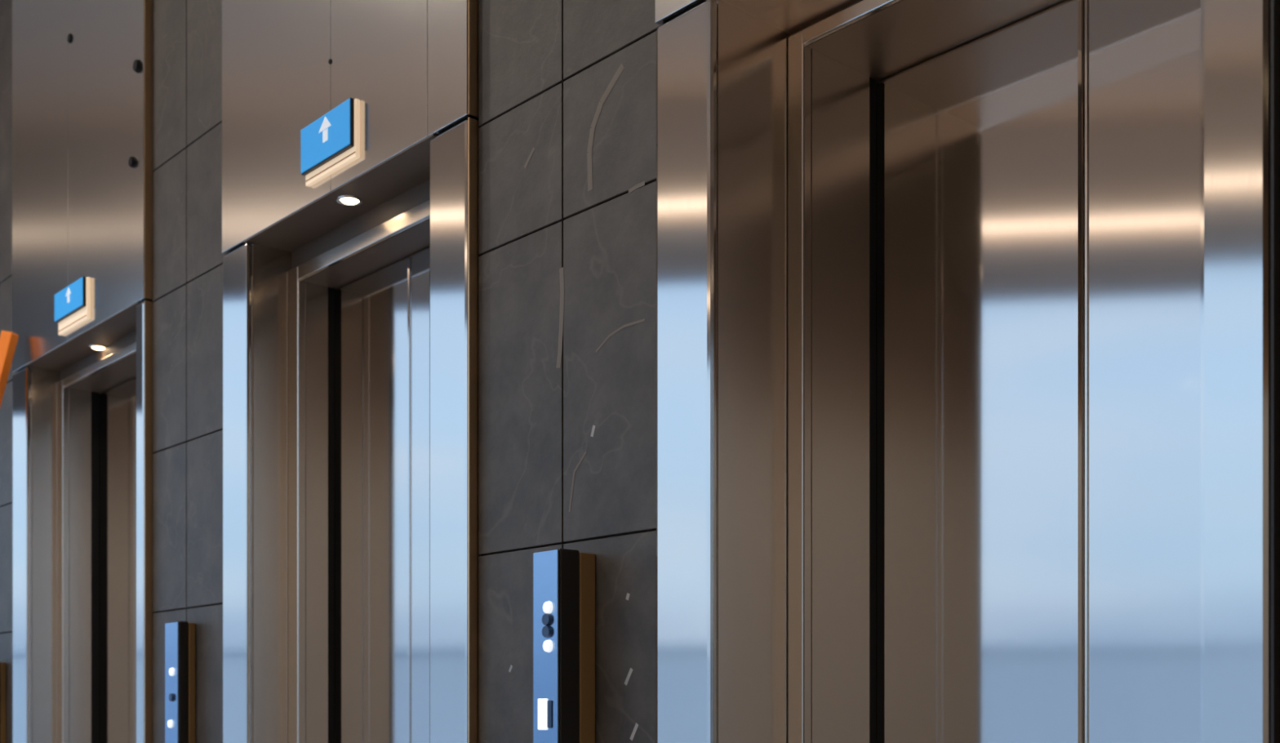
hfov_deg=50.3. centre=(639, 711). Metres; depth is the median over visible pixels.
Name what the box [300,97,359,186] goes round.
sign
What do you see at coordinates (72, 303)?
sign
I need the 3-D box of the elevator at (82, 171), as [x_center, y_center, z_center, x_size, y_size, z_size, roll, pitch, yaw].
[-1.960,-1.448,5.076,0.331,5.195,1.329,0,0,-42]
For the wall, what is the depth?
3.00 m
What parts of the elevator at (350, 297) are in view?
post, fascia panel, architrave, header panel, door panel, fascia panel, door panel, post, fascia panel, edge trim, edge trim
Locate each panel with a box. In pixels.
[0,662,5,742]
[164,621,195,742]
[533,548,595,742]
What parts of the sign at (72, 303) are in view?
edge frame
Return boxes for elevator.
[12,0,155,742]
[222,0,482,742]
[654,0,1279,742]
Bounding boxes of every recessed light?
[88,344,106,350]
[336,195,363,205]
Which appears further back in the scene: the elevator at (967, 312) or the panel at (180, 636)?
the panel at (180, 636)
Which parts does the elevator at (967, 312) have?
fascia panel, post, header panel, architrave, door panel, door panel, post, edge trim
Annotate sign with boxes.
[54,275,90,335]
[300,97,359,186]
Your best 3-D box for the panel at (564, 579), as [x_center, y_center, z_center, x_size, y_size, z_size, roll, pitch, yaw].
[-0.158,0.195,2.802,0.107,1.050,0.082,0,0,-42]
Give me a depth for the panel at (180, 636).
4.23 m
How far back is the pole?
5.32 m
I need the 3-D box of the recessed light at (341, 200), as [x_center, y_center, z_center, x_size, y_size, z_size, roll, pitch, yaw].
[-0.770,-1.357,3.617,0.070,0.017,0.070,0,0,-42]
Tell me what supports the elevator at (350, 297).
attached to the wall
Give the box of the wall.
[0,0,661,742]
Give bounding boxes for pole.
[0,330,18,406]
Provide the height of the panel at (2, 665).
1.050 m
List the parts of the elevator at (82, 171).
post, fascia panel, architrave, header panel, fascia panel, door panel, post, edge trim, edge trim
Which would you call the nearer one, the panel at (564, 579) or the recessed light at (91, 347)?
the panel at (564, 579)

